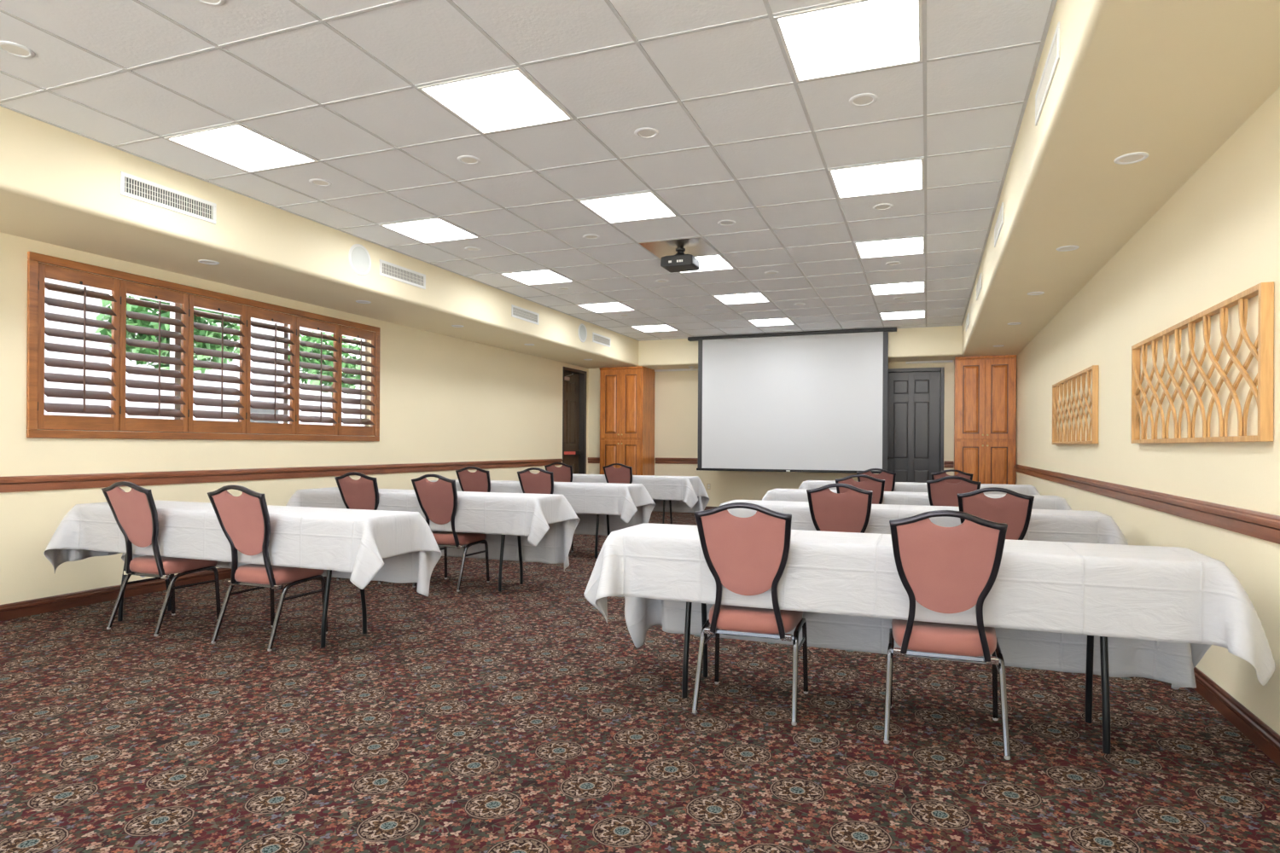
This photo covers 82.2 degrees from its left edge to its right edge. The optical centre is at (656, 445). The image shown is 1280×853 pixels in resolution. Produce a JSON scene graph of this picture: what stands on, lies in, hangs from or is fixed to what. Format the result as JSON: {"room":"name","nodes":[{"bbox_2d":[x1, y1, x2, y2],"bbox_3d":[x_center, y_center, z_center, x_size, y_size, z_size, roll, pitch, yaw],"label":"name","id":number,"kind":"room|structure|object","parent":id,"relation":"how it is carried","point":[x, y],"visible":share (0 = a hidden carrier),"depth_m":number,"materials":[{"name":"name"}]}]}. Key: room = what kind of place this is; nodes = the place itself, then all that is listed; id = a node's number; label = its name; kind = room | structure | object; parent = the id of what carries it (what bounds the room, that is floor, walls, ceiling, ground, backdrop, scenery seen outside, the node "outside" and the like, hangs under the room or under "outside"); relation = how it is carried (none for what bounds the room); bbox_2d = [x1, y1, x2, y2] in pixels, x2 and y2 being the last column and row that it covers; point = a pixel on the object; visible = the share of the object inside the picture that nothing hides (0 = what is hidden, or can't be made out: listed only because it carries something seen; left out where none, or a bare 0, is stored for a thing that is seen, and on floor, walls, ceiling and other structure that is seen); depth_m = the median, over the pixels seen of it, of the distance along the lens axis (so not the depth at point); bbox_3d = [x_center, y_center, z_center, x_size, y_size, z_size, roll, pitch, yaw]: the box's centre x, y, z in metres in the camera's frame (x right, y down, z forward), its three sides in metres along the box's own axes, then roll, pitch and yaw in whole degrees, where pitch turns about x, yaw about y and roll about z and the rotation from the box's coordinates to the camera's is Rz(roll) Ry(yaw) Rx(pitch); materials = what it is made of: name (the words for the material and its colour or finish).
{"room":"conference room","nodes":[
{"label":"conference room","id":0,"kind":"room"},
{"bbox_2d":[0,232,588,605],"bbox_3d":[-3.870,-0.344,6.387,0.250,3.003,16.100,0,0,20],"label":"wall","id":1,"kind":"structure","parent":0,"point":[444,398],"depth_m":6.80,"materials":[{"name":"paint"}]},
{"bbox_2d":[0,567,231,621],"bbox_3d":[-4.027,1.105,5.595,0.020,0.104,14.110,0,0,20],"label":"baseboard","id":2,"kind":"structure","parent":1,"relation":"attached to","point":[10,611],"depth_m":5.34,"materials":[{"name":"brown wood"}]},
{"bbox_2d":[26,251,380,441],"bbox_3d":[-3.741,-0.678,6.580,0.194,1.262,3.392,0,0,20],"label":"window shutters","id":3,"kind":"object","parent":1,"relation":"in","point":[33,258],"depth_m":5.95,"materials":[{"name":"brown wood"}]},
{"bbox_2d":[37,262,120,430],"bbox_3d":[-4.147,-0.681,5.271,0.127,1.142,0.546,0,0,24],"label":"shutter panel","id":4,"kind":"object","parent":3,"relation":"attached to","point":[49,271],"visible":1,"depth_m":5.25,"materials":[{"name":"brown wood"}]},
{"bbox_2d":[119,279,188,432],"bbox_3d":[-3.958,-0.680,5.784,0.127,1.142,0.546,0,0,24],"label":"shutter panel","id":5,"kind":"object","parent":3,"relation":"attached to","point":[126,287],"visible":1,"depth_m":5.76,"materials":[{"name":"brown wood"}]},
{"bbox_2d":[187,293,246,433],"bbox_3d":[-3.768,-0.678,6.297,0.127,1.142,0.546,0,0,24],"label":"shutter panel","id":6,"kind":"object","parent":3,"relation":"attached to","point":[198,301],"visible":1,"depth_m":6.27,"materials":[{"name":"brown wood"}]},
{"bbox_2d":[245,305,296,434],"bbox_3d":[-3.579,-0.677,6.810,0.127,1.142,0.546,0,0,24],"label":"shutter panel","id":7,"kind":"object","parent":3,"relation":"attached to","point":[253,312],"visible":0.98,"depth_m":6.79,"materials":[{"name":"brown wood"}]},
{"bbox_2d":[295,315,338,435],"bbox_3d":[-3.389,-0.676,7.323,0.127,1.142,0.546,0,0,24],"label":"shutter panel","id":8,"kind":"object","parent":3,"relation":"attached to","point":[307,429],"visible":0.99,"depth_m":7.30,"materials":[{"name":"brown wood"}]},
{"bbox_2d":[337,325,376,436],"bbox_3d":[-3.200,-0.675,7.835,0.127,1.142,0.546,0,0,24],"label":"shutter panel","id":9,"kind":"object","parent":3,"relation":"attached to","point":[343,330],"visible":0.96,"depth_m":7.81,"materials":[{"name":"brown wood"}]},
{"bbox_2d":[0,459,562,492],"bbox_3d":[-4.019,0.260,5.593,0.027,0.104,14.110,0,0,20],"label":"trim","id":10,"kind":"structure","parent":1,"relation":"attached to","point":[11,484],"depth_m":6.33,"materials":[{"name":"brown wood"}]},
{"bbox_2d":[562,366,586,474],"bbox_3d":[-1.500,-0.074,12.718,0.212,2.490,0.900,0,0,20],"label":"door","id":11,"kind":"structure","parent":1,"relation":"in","point":[573,381],"depth_m":12.89,"materials":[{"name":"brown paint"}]},
{"bbox_2d":[0,0,1052,340],"bbox_3d":[-0.476,-1.906,5.137,7.368,0.160,16.100,0,0,20],"label":"ceiling","id":12,"kind":"structure","parent":0,"point":[422,41],"depth_m":4.17,"materials":[{"name":"tile"}]},
{"bbox_2d":[0,40,35,58],"bbox_3d":[-2.977,-1.837,3.407,0.144,0.009,0.144,0,0,20],"label":"recessed light","id":13,"kind":"object","parent":12,"relation":"in","point":[13,49],"visible":1,"depth_m":3.41,"materials":[{"name":"white"}]},
{"bbox_2d":[195,0,226,5],"bbox_3d":[-1.833,-1.831,2.985,0.144,0.009,0.144,0,0,20],"label":"recessed light","id":14,"kind":"object","parent":12,"relation":"in","point":[212,2],"visible":1,"depth_m":3.03,"materials":[{"name":"white"}]},
{"bbox_2d":[164,122,318,173],"bbox_3d":[-2.555,-1.856,4.551,0.592,0.053,0.592,0,0,20],"label":"ceiling light panel","id":15,"kind":"object","parent":12,"relation":"attached to","point":[236,145],"visible":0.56,"depth_m":4.59,"materials":[{"name":"white"}]},
{"bbox_2d":[308,179,331,186],"bbox_3d":[-2.344,-1.834,5.122,0.144,0.009,0.144,0,0,20],"label":"recessed light","id":16,"kind":"object","parent":12,"relation":"in","point":[322,183],"visible":1,"depth_m":5.12,"materials":[{"name":"white"}]},
{"bbox_2d":[378,217,480,244],"bbox_3d":[-1.921,-1.852,6.266,0.592,0.053,0.592,0,0,20],"label":"ceiling light panel","id":17,"kind":"object","parent":12,"relation":"attached to","point":[436,229],"visible":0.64,"depth_m":6.34,"materials":[{"name":"white"}]},
{"bbox_2d":[457,155,480,164],"bbox_3d":[-1.200,-1.827,4.700,0.144,0.009,0.144,0,0,20],"label":"recessed light","id":18,"kind":"object","parent":12,"relation":"in","point":[468,160],"visible":1,"depth_m":4.69,"materials":[{"name":"white"}]},
{"bbox_2d":[417,67,573,134],"bbox_3d":[-0.839,-1.846,3.917,0.592,0.053,0.592,0,0,20],"label":"ceiling light panel","id":19,"kind":"object","parent":12,"relation":"attached to","point":[504,100],"visible":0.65,"depth_m":3.94,"materials":[{"name":"white"}]},
{"bbox_2d":[0,0,1057,341],"bbox_3d":[-0.474,-1.824,4.800,5.205,0.007,15.070,0,0,20],"label":"grid","id":20,"kind":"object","parent":12,"relation":"attached to","point":[770,15],"depth_m":4.34,"materials":[{"name":"silver metal"}]},
{"bbox_2d":[500,269,574,285],"bbox_3d":[-1.287,-1.848,7.982,0.592,0.053,0.592,0,0,20],"label":"ceiling light panel","id":21,"kind":"object","parent":12,"relation":"attached to","point":[542,276],"visible":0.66,"depth_m":8.08,"materials":[{"name":"white"}]},
{"bbox_2d":[582,234,599,239],"bbox_3d":[-0.566,-1.824,6.416,0.144,0.009,0.144,0,0,20],"label":"recessed light","id":22,"kind":"object","parent":12,"relation":"in","point":[586,236],"visible":1,"depth_m":6.41,"materials":[{"name":"white"}]},
{"bbox_2d":[576,302,635,313],"bbox_3d":[-0.654,-1.845,9.697,0.592,0.053,0.592,0,0,20],"label":"ceiling light panel","id":23,"kind":"object","parent":12,"relation":"attached to","point":[613,306],"visible":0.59,"depth_m":9.82,"materials":[{"name":"white"}]},
{"bbox_2d":[577,191,678,223],"bbox_3d":[-0.205,-1.842,5.633,0.592,0.053,0.592,0,0,20],"label":"ceiling light panel","id":24,"kind":"object","parent":12,"relation":"attached to","point":[644,206],"visible":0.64,"depth_m":5.70,"materials":[{"name":"white"}]},
{"bbox_2d":[634,127,658,138],"bbox_3d":[-0.056,-1.821,4.278,0.144,0.009,0.144,0,0,20],"label":"recessed light","id":25,"kind":"object","parent":12,"relation":"in","point":[646,132],"visible":1,"depth_m":4.27,"materials":[{"name":"white"}]},
{"bbox_2d":[631,324,679,332],"bbox_3d":[-0.020,-1.841,11.413,0.592,0.053,0.592,0,0,20],"label":"ceiling light panel","id":26,"kind":"object","parent":12,"relation":"attached to","point":[650,328],"visible":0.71,"depth_m":11.56,"materials":[{"name":"white plastic"}]},
{"bbox_2d":[638,237,718,259],"bbox_3d":[0.217,-1.819,6.776,0.586,0.006,0.586,0,0,20],"label":"ceiling plate","id":27,"kind":"object","parent":12,"relation":"attached to","point":[697,246],"visible":0.93,"depth_m":6.72,"materials":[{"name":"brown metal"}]},
{"bbox_2d":[660,248,699,273],"bbox_3d":[0.230,-1.727,6.822,0.309,0.178,0.278,0,0,20],"label":"projector","id":28,"kind":"object","parent":27,"relation":"hanging from","point":[680,262],"visible":1,"depth_m":6.72,"materials":[{"name":"black plastic"}]},
{"bbox_2d":[679,254,734,273],"bbox_3d":[0.428,-1.839,7.348,0.592,0.053,0.592,0,0,20],"label":"ceiling light panel","id":29,"kind":"object","parent":12,"relation":"attached to","point":[707,263],"visible":0.38,"depth_m":7.44,"materials":[{"name":"white"}]},
{"bbox_2d":[717,220,735,226],"bbox_3d":[0.577,-1.817,5.993,0.144,0.009,0.144,0,0,20],"label":"recessed light","id":30,"kind":"object","parent":12,"relation":"in","point":[724,223],"visible":1,"depth_m":5.99,"materials":[{"name":"white"}]},
{"bbox_2d":[712,292,770,304],"bbox_3d":[1.062,-1.835,9.064,0.592,0.053,0.592,0,0,20],"label":"ceiling light panel","id":31,"kind":"object","parent":12,"relation":"attached to","point":[752,297],"visible":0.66,"depth_m":9.18,"materials":[{"name":"white"}]},
{"bbox_2d":[747,318,795,326],"bbox_3d":[1.695,-1.831,10.779,0.592,0.053,0.592,0,0,20],"label":"ceiling light panel","id":32,"kind":"object","parent":12,"relation":"attached to","point":[775,322],"visible":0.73,"depth_m":10.94,"materials":[{"name":"white"}]},
{"bbox_2d":[687,327,896,473],"bbox_3d":[2.107,-0.690,11.786,3.335,2.233,0.120,0,0,20],"label":"projection screen","id":33,"kind":"object","parent":12,"relation":"hanging from","point":[811,401],"visible":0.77,"depth_m":11.73,"materials":[{"name":"white plastic"}]},
{"bbox_2d":[773,0,922,82],"bbox_3d":[0.876,-1.836,3.284,0.592,0.053,0.592,0,0,20],"label":"ceiling light panel","id":34,"kind":"object","parent":12,"relation":"attached to","point":[806,40],"visible":0.79,"depth_m":3.31,"materials":[{"name":"white"}]},
{"bbox_2d":[849,93,877,106],"bbox_3d":[1.087,-1.814,3.855,0.144,0.009,0.144,0,0,20],"label":"recessed light","id":35,"kind":"object","parent":12,"relation":"in","point":[865,99],"visible":1,"depth_m":3.85,"materials":[{"name":"white"}]},
{"bbox_2d":[827,157,924,198],"bbox_3d":[1.510,-1.832,4.999,0.592,0.053,0.592,0,0,20],"label":"ceiling light panel","id":36,"kind":"object","parent":12,"relation":"attached to","point":[908,175],"visible":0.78,"depth_m":5.05,"materials":[{"name":"white"}]},
{"bbox_2d":[872,203,892,210],"bbox_3d":[1.721,-1.811,5.571,0.144,0.009,0.144,0,0,20],"label":"recessed light","id":37,"kind":"object","parent":12,"relation":"in","point":[881,206],"visible":1,"depth_m":5.57,"materials":[{"name":"white"}]},
{"bbox_2d":[854,236,925,258],"bbox_3d":[2.144,-1.829,6.715,0.592,0.053,0.592,0,0,20],"label":"ceiling light panel","id":38,"kind":"object","parent":12,"relation":"attached to","point":[910,246],"visible":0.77,"depth_m":6.80,"materials":[{"name":"white"}]},
{"bbox_2d":[869,281,925,295],"bbox_3d":[2.777,-1.825,8.430,0.592,0.053,0.592,0,0,20],"label":"ceiling light panel","id":39,"kind":"object","parent":12,"relation":"attached to","point":[915,287],"visible":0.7,"depth_m":8.55,"materials":[{"name":"white"}]},
{"bbox_2d":[879,310,925,319],"bbox_3d":[3.411,-1.822,10.146,0.592,0.053,0.592,0,0,20],"label":"ceiling light panel","id":40,"kind":"object","parent":12,"relation":"attached to","point":[915,314],"visible":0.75,"depth_m":10.30,"materials":[{"name":"white"}]},
{"bbox_2d":[587,368,599,474],"bbox_3d":[-1.007,-0.104,13.410,0.258,2.556,0.540,0,0,20],"label":"wall","id":41,"kind":"structure","parent":0,"point":[594,374],"depth_m":13.16,"materials":[{"name":"paint"}]},
{"bbox_2d":[587,457,599,463],"bbox_3d":[-1.107,0.269,13.144,0.258,0.104,0.027,0,0,20],"label":"trim","id":42,"kind":"structure","parent":41,"relation":"attached to","point":[590,460],"depth_m":13.14,"materials":[{"name":"brown wood"}]},
{"bbox_2d":[0,511,1279,852],"bbox_3d":[-0.494,1.227,5.137,7.368,0.100,16.100,0,0,20],"label":"floor","id":43,"kind":"structure","parent":0,"point":[480,718],"depth_m":2.91,"materials":[{"name":"carpet"}]},
{"bbox_2d":[101,481,221,636],"bbox_3d":[-3.172,0.692,4.731,0.458,0.940,0.535,0,0,21],"label":"banquet chair","id":44,"kind":"object","parent":43,"relation":"on","point":[135,512],"visible":0.91,"depth_m":4.58,"materials":[{"name":"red fabric"}]},
{"bbox_2d":[117,553,366,647],"bbox_3d":[-2.671,0.789,4.700,2.412,0.751,0.429,0,0,20],"label":"folding table","id":45,"kind":"object","parent":43,"relation":"on","point":[328,572],"visible":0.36,"depth_m":4.53,"materials":[{"name":"black paint"}]},
{"bbox_2d":[43,500,441,596],"bbox_3d":[-2.675,0.693,4.734,2.738,0.584,0.862,0,0,20],"label":"tablecloth","id":46,"kind":"object","parent":45,"relation":"on","point":[361,546],"visible":0.77,"depth_m":4.45,"materials":[{"name":"fabric"}]},
{"bbox_2d":[207,484,327,651],"bbox_3d":[-2.327,0.697,4.424,0.458,0.940,0.535,0,0,20],"label":"banquet chair","id":47,"kind":"object","parent":43,"relation":"on","point":[244,520],"visible":0.98,"depth_m":4.27,"materials":[{"name":"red fabric"}]},
{"bbox_2d":[334,471,381,584],"bbox_3d":[-2.470,0.696,6.438,0.458,0.940,0.535,0,0,19],"label":"banquet chair","id":48,"kind":"object","parent":43,"relation":"on","point":[363,493],"visible":0.54,"depth_m":6.24,"materials":[{"name":"fabric"}]},
{"bbox_2d":[411,474,489,592],"bbox_3d":[-1.715,0.700,6.138,0.458,0.940,0.535,0,0,21],"label":"banquet chair","id":49,"kind":"object","parent":43,"relation":"on","point":[438,501],"visible":0.86,"depth_m":5.98,"materials":[{"name":"fabric"}]},
{"bbox_2d":[455,466,490,492],"bbox_3d":[-1.919,0.699,8.207,0.458,0.940,0.535,0,0,20],"label":"banquet chair","id":50,"kind":"object","parent":43,"relation":"on","point":[480,480],"visible":0.46,"depth_m":8.00,"materials":[{"name":"fabric"}]},
{"bbox_2d":[498,535,523,591],"bbox_3d":[-2.001,0.793,6.355,2.412,0.751,0.429,0,0,20],"label":"folding table","id":51,"kind":"object","parent":43,"relation":"on","point":[503,536],"visible":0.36,"depth_m":5.93,"materials":[{"name":"black paint"}]},
{"bbox_2d":[285,487,579,570],"bbox_3d":[-2.008,0.759,6.407,2.773,0.710,0.830,0,0,19],"label":"tablecloth","id":52,"kind":"object","parent":51,"relation":"on","point":[546,525],"visible":0.61,"depth_m":6.10,"materials":[{"name":"fabric"}]},
{"bbox_2d":[517,467,573,552],"bbox_3d":[-1.198,0.703,7.941,0.458,0.940,0.535,0,0,19],"label":"banquet chair","id":53,"kind":"object","parent":43,"relation":"on","point":[542,482],"visible":0.52,"depth_m":7.74,"materials":[{"name":"fabric"}]},
{"bbox_2d":[544,462,572,482],"bbox_3d":[-1.261,0.703,10.277,0.458,0.940,0.535,0,0,20],"label":"banquet chair","id":54,"kind":"object","parent":43,"relation":"on","point":[563,474],"visible":0.38,"depth_m":10.06,"materials":[{"name":"fabric"}]},
{"bbox_2d":[594,514,610,558],"bbox_3d":[-1.371,0.797,8.105,2.412,0.751,0.429,0,0,20],"label":"folding table","id":55,"kind":"object","parent":43,"relation":"on","point":[597,515],"visible":0.24,"depth_m":7.67,"materials":[{"name":"black paint"}]},
{"bbox_2d":[429,479,655,535],"bbox_3d":[-1.381,0.757,8.151,2.781,0.697,0.819,0,0,19],"label":"tablecloth","id":56,"kind":"object","parent":55,"relation":"on","point":[626,505],"visible":0.41,"depth_m":7.68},
{"bbox_2d":[602,463,632,483],"bbox_3d":[-0.432,0.708,9.971,0.458,0.940,0.535,0,0,21],"label":"banquet chair","id":57,"kind":"object","parent":43,"relation":"on","point":[623,474],"visible":0.5,"depth_m":9.77,"materials":[{"name":"fabric"}]},
{"bbox_2d":[599,366,655,475],"bbox_3d":[-0.525,-0.098,13.150,0.818,2.550,0.650,0,0,20],"label":"tall cabinet","id":58,"kind":"object","parent":43,"relation":"on","point":[626,393],"visible":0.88,"depth_m":12.89,"materials":[{"name":"brown wood"}]},
{"bbox_2d":[662,500,672,524],"bbox_3d":[-0.654,0.801,10.133,2.412,0.751,0.429,0,0,20],"label":"folding table","id":59,"kind":"object","parent":43,"relation":"on","point":[664,501],"visible":0.23,"depth_m":9.84,"materials":[{"name":"black paint"}]},
{"bbox_2d":[572,473,709,512],"bbox_3d":[-0.656,0.713,10.154,2.746,0.602,0.819,0,0,20],"label":"tablecloth","id":60,"kind":"object","parent":59,"relation":"on","point":[687,494],"visible":0.41,"depth_m":9.69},
{"bbox_2d":[692,502,808,726],"bbox_3d":[0.441,0.713,3.359,0.458,0.940,0.535,0,0,18],"label":"banquet chair","id":61,"kind":"object","parent":43,"relation":"on","point":[749,555],"visible":0.96,"depth_m":3.20,"materials":[{"name":"fabric"}]},
{"bbox_2d":[806,483,872,533],"bbox_3d":[1.272,0.717,5.003,0.458,0.940,0.535,0,0,20],"label":"banquet chair","id":62,"kind":"object","parent":43,"relation":"on","point":[849,511],"visible":0.47,"depth_m":4.81,"materials":[{"name":"fabric"}]},
{"bbox_2d":[834,474,884,504],"bbox_3d":[1.844,0.721,6.593,0.458,0.940,0.535,0,0,19],"label":"banquet chair","id":63,"kind":"object","parent":43,"relation":"on","point":[876,485],"visible":0.27,"depth_m":6.36,"materials":[{"name":"fabric"}]},
{"bbox_2d":[856,468,896,491],"bbox_3d":[2.532,0.725,8.397,0.458,0.940,0.535,0,0,20],"label":"banquet chair","id":64,"kind":"object","parent":43,"relation":"on","point":[889,477],"visible":0.3,"depth_m":8.16,"materials":[{"name":"fabric"}]},
{"bbox_2d":[681,601,1110,754],"bbox_3d":[0.999,0.810,3.293,2.412,0.751,0.429,0,0,20],"label":"folding table","id":65,"kind":"object","parent":43,"relation":"on","point":[1103,640],"visible":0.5,"depth_m":3.13,"materials":[{"name":"black metal"}]},
{"bbox_2d":[583,523,1275,689],"bbox_3d":[0.992,0.754,3.296,2.796,0.664,0.784,0,0,20],"label":"tablecloth","id":66,"kind":"object","parent":65,"relation":"on","point":[1160,610],"visible":0.77,"depth_m":3.10,"materials":[{"name":"fabric"}]},
{"bbox_2d":[883,510,1010,760],"bbox_3d":[1.190,0.717,3.035,0.458,0.940,0.535,0,0,19],"label":"banquet chair","id":67,"kind":"object","parent":43,"relation":"on","point":[945,570],"visible":0.99,"depth_m":2.87,"materials":[{"name":"fabric"}]},
{"bbox_2d":[930,469,973,483],"bbox_3d":[3.262,0.729,8.137,0.458,0.940,0.535,0,0,18],"label":"banquet chair","id":68,"kind":"object","parent":43,"relation":"on","point":[943,474],"visible":0.16,"depth_m":7.91,"materials":[{"name":"fabric"}]},
{"bbox_2d":[926,476,981,506],"bbox_3d":[2.555,0.725,6.331,0.458,0.940,0.535,0,0,20],"label":"banquet chair","id":69,"kind":"object","parent":43,"relation":"on","point":[940,492],"visible":0.35,"depth_m":6.14,"materials":[{"name":"fabric"}]},
{"bbox_2d":[954,354,1016,484],"bbox_3d":[5.009,-0.067,11.207,0.841,2.552,0.460,0,0,20],"label":"tall cabinet","id":70,"kind":"object","parent":43,"relation":"on","point":[985,386],"visible":0.8,"depth_m":11.02,"materials":[{"name":"brown wood"}]},
{"bbox_2d":[957,487,1034,540],"bbox_3d":[2.126,0.722,4.634,0.458,0.940,0.535,0,0,22],"label":"banquet chair","id":71,"kind":"object","parent":43,"relation":"on","point":[1015,509],"visible":0.34,"depth_m":4.42,"materials":[{"name":"fabric"}]},
{"bbox_3d":[1.677,0.814,5.050,2.412,0.751,0.429,0,0,20],"label":"folding table","id":72,"kind":"object","parent":43,"relation":"on","visible":0},
{"bbox_2d":[719,500,1128,545],"bbox_3d":[1.661,0.755,5.048,2.781,0.660,0.829,0,0,20],"label":"tablecloth","id":73,"kind":"object","parent":72,"relation":"on","point":[1044,525],"visible":0.24,"depth_m":4.71,"materials":[{"name":"fabric"}]},
{"bbox_3d":[2.249,0.817,6.577,2.412,0.751,0.429,0,0,20],"label":"folding table","id":74,"kind":"object","parent":43,"relation":"on","visible":0},
{"bbox_2d":[761,488,1071,510],"bbox_3d":[2.254,0.750,6.589,2.786,0.643,0.796,0,0,20],"label":"tablecloth","id":75,"kind":"object","parent":74,"relation":"on","point":[1055,503],"visible":0.2,"depth_m":6.37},
{"bbox_3d":[2.936,0.821,8.380,2.412,0.751,0.429,0,0,20],"label":"folding table","id":76,"kind":"object","parent":43,"relation":"on","visible":0},
{"bbox_2d":[798,480,1040,495],"bbox_3d":[2.932,0.751,8.386,2.771,0.637,0.772,0,0,20],"label":"tablecloth","id":77,"kind":"object","parent":76,"relation":"on","point":[899,486],"visible":0.2,"depth_m":8.14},
{"bbox_2d":[0,0,1279,369],"bbox_3d":[-0.478,-1.602,5.137,6.968,0.447,15.700,0,0,20],"label":"soffit","id":78,"kind":"structure","parent":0,"point":[1171,81],"depth_m":4.52,"materials":[{"name":"paint"}]},
{"bbox_2d":[120,171,216,224],"bbox_3d":[-3.219,-1.633,4.870,0.008,0.146,0.655,0,0,20],"label":"air vent","id":79,"kind":"object","parent":78,"relation":"in","point":[131,186],"visible":1,"depth_m":4.84,"materials":[{"name":"white metal"}]},
{"bbox_2d":[197,259,219,264],"bbox_3d":[-3.401,-1.393,5.577,0.140,0.009,0.140,0,0,20],"label":"recessed light","id":80,"kind":"object","parent":78,"relation":"in","point":[203,261],"visible":1,"depth_m":5.57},
{"bbox_2d":[348,244,371,275],"bbox_3d":[-2.619,-1.643,6.493,0.010,0.274,0.274,0,0,20],"label":"wall speaker","id":81,"kind":"object","parent":78,"relation":"attached to","point":[358,256],"visible":1,"depth_m":6.48,"materials":[{"name":"white plastic"}]},
{"bbox_2d":[350,246,369,273],"bbox_3d":[-2.619,-1.643,6.493,0.008,0.224,0.224,0,0,20],"label":"grille","id":82,"kind":"object","parent":81,"relation":"attached to","point":[359,255],"depth_m":6.48,"materials":[{"name":"plastic"}]},
{"bbox_2d":[379,259,425,289],"bbox_3d":[-2.421,-1.634,7.032,0.008,0.146,0.655,0,0,20],"label":"air vent","id":83,"kind":"object","parent":78,"relation":"in","point":[388,270],"visible":1,"depth_m":7.01,"materials":[{"name":"grey"}]},
{"bbox_2d":[511,304,538,325],"bbox_3d":[-1.633,-1.629,9.167,0.008,0.146,0.655,0,0,20],"label":"air vent","id":84,"kind":"object","parent":78,"relation":"in","point":[518,312],"visible":1,"depth_m":9.14,"materials":[{"name":"grey"}]},
{"bbox_2d":[578,323,587,342],"bbox_3d":[-1.070,-1.638,10.686,0.010,0.274,0.274,0,0,20],"label":"wall speaker","id":85,"kind":"object","parent":78,"relation":"attached to","point":[582,329],"visible":1,"depth_m":10.67,"materials":[{"name":"white plastic"}]},
{"bbox_2d":[579,325,586,340],"bbox_3d":[-1.071,-1.638,10.686,0.008,0.224,0.224,0,0,20],"label":"grille","id":86,"kind":"object","parent":85,"relation":"attached to","point":[582,328],"depth_m":10.67,"materials":[{"name":"metal"}]},
{"bbox_2d":[592,332,610,347],"bbox_3d":[-0.839,-1.625,11.315,0.008,0.146,0.655,0,0,20],"label":"air vent","id":87,"kind":"object","parent":78,"relation":"in","point":[596,338],"visible":1,"depth_m":11.29,"materials":[{"name":"grey"}]},
{"bbox_2d":[654,360,953,372],"bbox_3d":[2.320,-1.337,12.408,5.000,0.032,0.040,0,0,20],"label":"trim","id":88,"kind":"structure","parent":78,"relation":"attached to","point":[944,361],"depth_m":11.73,"materials":[{"name":"beige paint"}]},
{"bbox_2d":[976,273,981,300],"bbox_3d":[3.267,-1.601,7.432,0.008,0.146,0.655,0,0,20],"label":"air vent","id":89,"kind":"object","parent":78,"relation":"in","point":[979,284],"visible":1,"depth_m":7.33,"materials":[{"name":"grey"}]},
{"bbox_2d":[994,202,1003,247],"bbox_3d":[2.505,-1.606,5.368,0.008,0.146,0.655,0,0,20],"label":"air vent","id":90,"kind":"object","parent":78,"relation":"in","point":[999,222],"visible":1,"depth_m":5.33,"materials":[{"name":"grey"}]},
{"bbox_2d":[1035,21,1059,125],"bbox_3d":[1.708,-1.605,3.210,0.008,0.146,0.655,0,0,20],"label":"air vent","id":91,"kind":"object","parent":78,"relation":"in","point":[1053,57],"visible":1,"depth_m":3.15,"materials":[{"name":"grey"}]},
{"bbox_2d":[1056,245,1079,251],"bbox_3d":[2.834,-1.357,5.054,0.140,0.009,0.140,0,0,20],"label":"recessed light","id":92,"kind":"object","parent":78,"relation":"in","point":[1065,248],"visible":1,"depth_m":5.05,"materials":[{"name":"white"}]},
{"bbox_2d":[1113,151,1148,164],"bbox_3d":[2.252,-1.361,3.478,0.140,0.009,0.140,0,0,20],"label":"recessed light","id":93,"kind":"object","parent":78,"relation":"in","point":[1131,158],"visible":1,"depth_m":3.47,"materials":[{"name":"white"}]},
{"bbox_2d":[654,360,954,506],"bbox_3d":[2.278,-0.308,12.618,6.968,3.003,0.250,0,0,20],"label":"wall","id":94,"kind":"structure","parent":0,"point":[676,392],"depth_m":13.05,"materials":[{"name":"paint"}]},
{"bbox_2d":[655,457,697,464],"bbox_3d":[1.771,0.285,12.656,3.815,0.104,0.027,0,0,20],"label":"trim","id":95,"kind":"structure","parent":94,"relation":"attached to","point":[676,461],"depth_m":13.16,"materials":[{"name":"brown wood"}]},
{"bbox_2d":[887,366,944,482],"bbox_3d":[4.117,-0.019,11.845,0.985,2.445,0.125,0,0,20],"label":"door","id":96,"kind":"structure","parent":94,"relation":"in","point":[916,397],"depth_m":11.82,"materials":[{"name":"grey paint"}]},
{"bbox_2d":[1015,86,1279,735],"bbox_3d":[2.877,-0.305,3.895,0.200,3.003,16.100,0,0,20],"label":"wall","id":97,"kind":"structure","parent":0,"point":[1217,238],"depth_m":3.76,"materials":[{"name":"paint"}]},
{"bbox_2d":[1052,365,1098,444],"bbox_3d":[3.754,-0.316,6.625,0.042,0.610,1.970,0,0,20],"label":"wall art","id":98,"kind":"object","parent":97,"relation":"attached to","point":[1056,439],"visible":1,"depth_m":6.33,"materials":[{"name":"brown wood"}]},
{"bbox_2d":[1014,464,1279,544],"bbox_3d":[2.687,0.319,3.719,0.027,0.104,15.240,0,0,20],"label":"trim","id":99,"kind":"structure","parent":97,"relation":"attached to","point":[1265,526],"depth_m":3.73,"materials":[{"name":"brown wood"}]},
{"bbox_2d":[1130,281,1274,443],"bbox_3d":[2.680,-0.320,3.717,0.042,0.614,1.910,0,0,20],"label":"wall art","id":100,"kind":"object","parent":97,"relation":"attached to","point":[1264,343],"visible":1,"depth_m":3.37,"materials":[{"name":"brown wood"}]},
{"bbox_2d":[1192,667,1279,767],"bbox_3d":[2.686,1.143,3.717,0.020,0.104,15.240,0,0,20],"label":"baseboard","id":101,"kind":"structure","parent":97,"relation":"attached to","point":[1265,739],"depth_m":3.06,"materials":[{"name":"brown wood"}]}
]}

